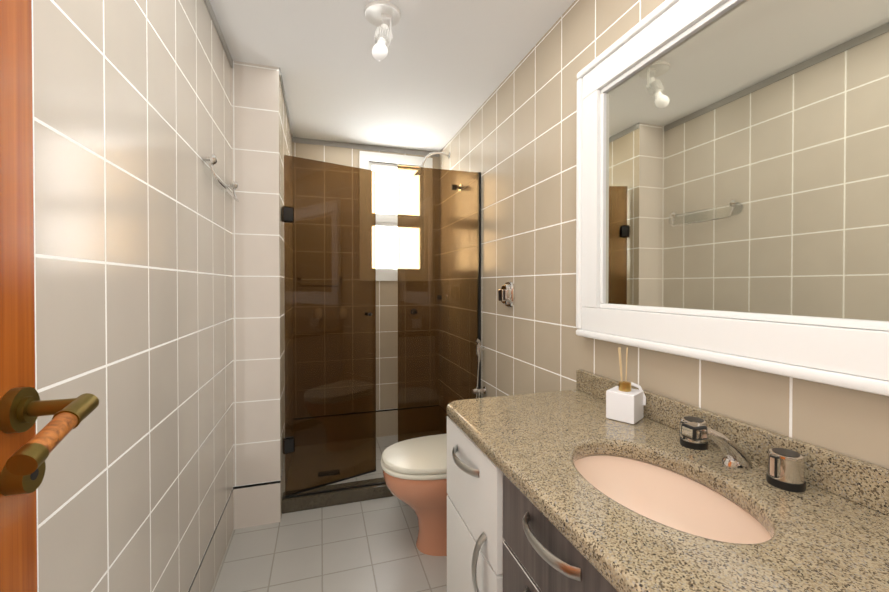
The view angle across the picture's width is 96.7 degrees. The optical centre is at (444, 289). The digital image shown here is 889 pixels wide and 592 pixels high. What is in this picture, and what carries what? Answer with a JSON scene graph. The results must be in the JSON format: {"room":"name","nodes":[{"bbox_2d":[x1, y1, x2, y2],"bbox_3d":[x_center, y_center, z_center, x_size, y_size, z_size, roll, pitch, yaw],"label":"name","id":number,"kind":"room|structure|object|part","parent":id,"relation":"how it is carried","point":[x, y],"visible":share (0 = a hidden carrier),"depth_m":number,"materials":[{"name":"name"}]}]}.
{"room":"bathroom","nodes":[
{"label":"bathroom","id":0,"kind":"room"},
{"bbox_2d":[0,0,98,591],"bbox_3d":[-0.404,0.121,0.161,0.118,2.094,0.777,0,1,-17],"label":"door","id":1,"kind":"structure","parent":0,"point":[25,450],"depth_m":0.49,"materials":[{"name":"brown wood"}]},
{"bbox_3d":[-0.478,0.186,0.458,0.082,0.128,0.137,0,1,-17],"label":"handle","id":2,"kind":"part","parent":1,"relation":"part of","materials":[{"name":"gold metal"}]},
{"bbox_2d":[32,0,233,591],"bbox_3d":[-0.870,0.041,1.262,0.100,2.245,3.400,0,1,-17],"label":"wall","id":3,"kind":"structure","parent":0,"point":[132,121],"depth_m":0.89,"materials":[{"name":"tile"}]},
{"bbox_2d":[204,0,232,67],"bbox_3d":[-0.676,-1.059,0.810,0.007,0.036,2.240,0,1,-17],"label":"trim","id":4,"kind":"structure","parent":3,"relation":"attached to","point":[208,5],"depth_m":1.62,"materials":[{"name":"grey paint"}]},
{"bbox_2d":[202,154,238,201],"bbox_3d":[-0.902,-0.441,1.613,0.050,0.099,0.481,0,1,-17],"label":"towel bar","id":5,"kind":"object","parent":3,"relation":"attached to","point":[212,160],"visible":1,"depth_m":1.48,"materials":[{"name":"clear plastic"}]},
{"bbox_2d":[231,61,291,529],"bbox_3d":[-1.057,0.030,2.378,0.209,2.245,0.959,0,1,-17],"label":"wall","id":6,"kind":"structure","parent":0,"point":[261,141],"depth_m":1.92,"materials":[{"name":"tile"}]},
{"bbox_2d":[279,68,294,142],"bbox_3d":[-0.951,-1.074,2.391,0.007,0.036,0.940,0,1,-17],"label":"trim","id":7,"kind":"structure","parent":6,"relation":"attached to","point":[280,75],"depth_m":2.29,"materials":[{"name":"grey paint"}]},
{"bbox_2d":[281,155,375,496],"bbox_3d":[-0.625,0.193,2.193,0.503,1.772,0.190,0,1,-17],"label":"shower glass door","id":8,"kind":"structure","parent":6,"relation":"attached to","point":[328,215],"depth_m":2.17,"materials":[{"name":"brown glass"}]},
{"bbox_2d":[212,435,446,591],"bbox_3d":[-0.193,1.211,1.485,1.518,0.100,3.400,0,1,-17],"label":"floor","id":9,"kind":"structure","parent":0,"point":[366,546],"depth_m":1.73,"materials":[{"name":"tile"}]},
{"bbox_2d":[282,477,393,513],"bbox_3d":[-0.321,1.120,2.241,1.109,0.068,0.100,0,1,-17],"label":"sill","id":10,"kind":"structure","parent":9,"relation":"on","point":[309,502],"depth_m":2.12,"materials":[{"name":"stone"}]},
{"bbox_2d":[283,165,480,498],"bbox_3d":[-0.313,0.196,2.208,1.105,1.780,0.022,0,1,-17],"label":"glass","id":11,"kind":"object","parent":10,"relation":"on","point":[439,271],"visible":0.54,"depth_m":2.29,"materials":[{"name":"brown glass"}]},
{"bbox_2d":[381,434,447,555],"bbox_3d":[0.038,0.946,1.828,0.658,0.424,0.376,0,1,-17],"label":"toilet","id":12,"kind":"object","parent":9,"relation":"on","point":[415,473],"visible":0.48,"depth_m":1.70,"materials":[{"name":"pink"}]},
{"bbox_2d":[447,418,618,591],"bbox_3d":[0.437,0.792,0.729,0.558,0.754,1.328,0,1,-17],"label":"bathroom vanity","id":13,"kind":"object","parent":9,"relation":"on","point":[498,540],"depth_m":0.92,"materials":[{"name":"white wood"}]},
{"bbox_2d":[447,389,888,591],"bbox_3d":[0.448,0.393,0.735,0.531,0.040,1.360,0,1,-17],"label":"countertop","id":14,"kind":"structure","parent":13,"relation":"on","point":[836,544],"depth_m":0.66,"materials":[{"name":"beige stone"}]},
{"bbox_2d":[606,347,645,423],"bbox_3d":[0.517,0.268,1.125,0.085,0.202,0.079,1,1,45],"label":"diffuser","id":15,"kind":"object","parent":14,"relation":"on","point":[625,402],"visible":0.98,"depth_m":1.11,"materials":[{"name":"white ceramic"}]},
{"bbox_2d":[559,442,794,553],"bbox_3d":[0.417,0.474,0.780,0.320,0.148,0.450,0,1,-17],"label":"sink","id":16,"kind":"object","parent":14,"relation":"in","point":[702,516],"depth_m":0.86,"materials":[{"name":"pink ceramic"}]},
{"bbox_2d":[671,414,814,489],"bbox_3d":[0.584,0.327,0.834,0.137,0.095,0.249,0,1,-17],"label":"faucet","id":17,"kind":"object","parent":14,"relation":"on","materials":[{"name":"silver metal"}]},
{"bbox_2d":[292,142,438,436],"bbox_3d":[-0.686,0.024,3.049,1.518,2.245,0.100,0,1,-17],"label":"wall","id":18,"kind":"structure","parent":0,"point":[386,358],"depth_m":3.07,"materials":[{"name":"tile"}]},
{"bbox_2d":[295,137,438,156],"bbox_3d":[-0.571,-1.080,3.018,1.109,0.036,0.007,0,1,-17],"label":"trim","id":19,"kind":"structure","parent":18,"relation":"attached to","point":[306,140],"depth_m":3.00,"materials":[{"name":"grey paint"}]},
{"bbox_2d":[359,151,432,280],"bbox_3d":[-0.380,-0.556,3.112,0.573,0.983,0.072,0,1,-17],"label":"window","id":20,"kind":"structure","parent":18,"relation":"in","point":[386,223],"depth_m":3.11,"materials":[{"name":"white"}]},
{"bbox_2d":[209,0,574,151],"bbox_3d":[-0.193,-1.134,1.463,1.518,0.100,3.400,0,1,-17],"label":"ceiling","id":21,"kind":"structure","parent":0,"point":[434,79],"depth_m":1.85,"materials":[{"name":"white paint"}]},
{"bbox_2d":[364,0,400,60],"bbox_3d":[-0.243,-0.982,1.554,0.144,0.205,0.144,0,1,-17],"label":"ceiling lamp","id":22,"kind":"object","parent":21,"relation":"attached to","point":[382,16],"visible":1,"depth_m":1.53,"materials":[{"name":"white"}]},
{"bbox_2d":[439,0,888,468],"bbox_3d":[0.483,0.037,1.686,0.100,2.245,3.400,0,1,-17],"label":"wall","id":23,"kind":"structure","parent":0,"point":[513,140],"depth_m":1.60,"materials":[{"name":"tile"}]},
{"bbox_2d":[420,151,450,166],"bbox_3d":[-0.089,-0.911,2.881,0.274,0.194,0.076,0,1,-17],"label":"shower head","id":24,"kind":"object","parent":23,"relation":"attached to","point":[433,153],"visible":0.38,"depth_m":2.88},
{"bbox_2d":[472,338,487,397],"bbox_3d":[0.199,0.494,2.288,0.084,0.418,0.064,0,1,-17],"label":"mounted hygiene spray","id":25,"kind":"object","parent":23,"relation":"attached to","point":[479,350],"visible":0.88,"depth_m":2.30,"materials":[{"name":"silver metal"}]},
{"bbox_2d":[498,281,514,306],"bbox_3d":[0.306,0.026,1.988,0.058,0.132,0.104,0,1,-17],"label":"valve","id":26,"kind":"object","parent":23,"relation":"attached to","point":[506,294],"visible":1,"depth_m":1.96,"materials":[{"name":"silver metal"}]},
{"bbox_2d":[575,370,888,513],"bbox_3d":[0.693,0.336,0.805,0.022,0.072,1.348,0,1,-17],"label":"backsplash","id":27,"kind":"structure","parent":23,"relation":"attached to","point":[867,484],"depth_m":0.73,"materials":[{"name":"beige stone"}]},
{"bbox_2d":[576,0,888,395],"bbox_3d":[0.684,-0.296,0.796,0.042,0.937,1.309,0,1,-17],"label":"mirror","id":28,"kind":"object","parent":23,"relation":"attached to","point":[732,182],"visible":1,"depth_m":0.88,"materials":[{"name":"white mirror"}]}
]}

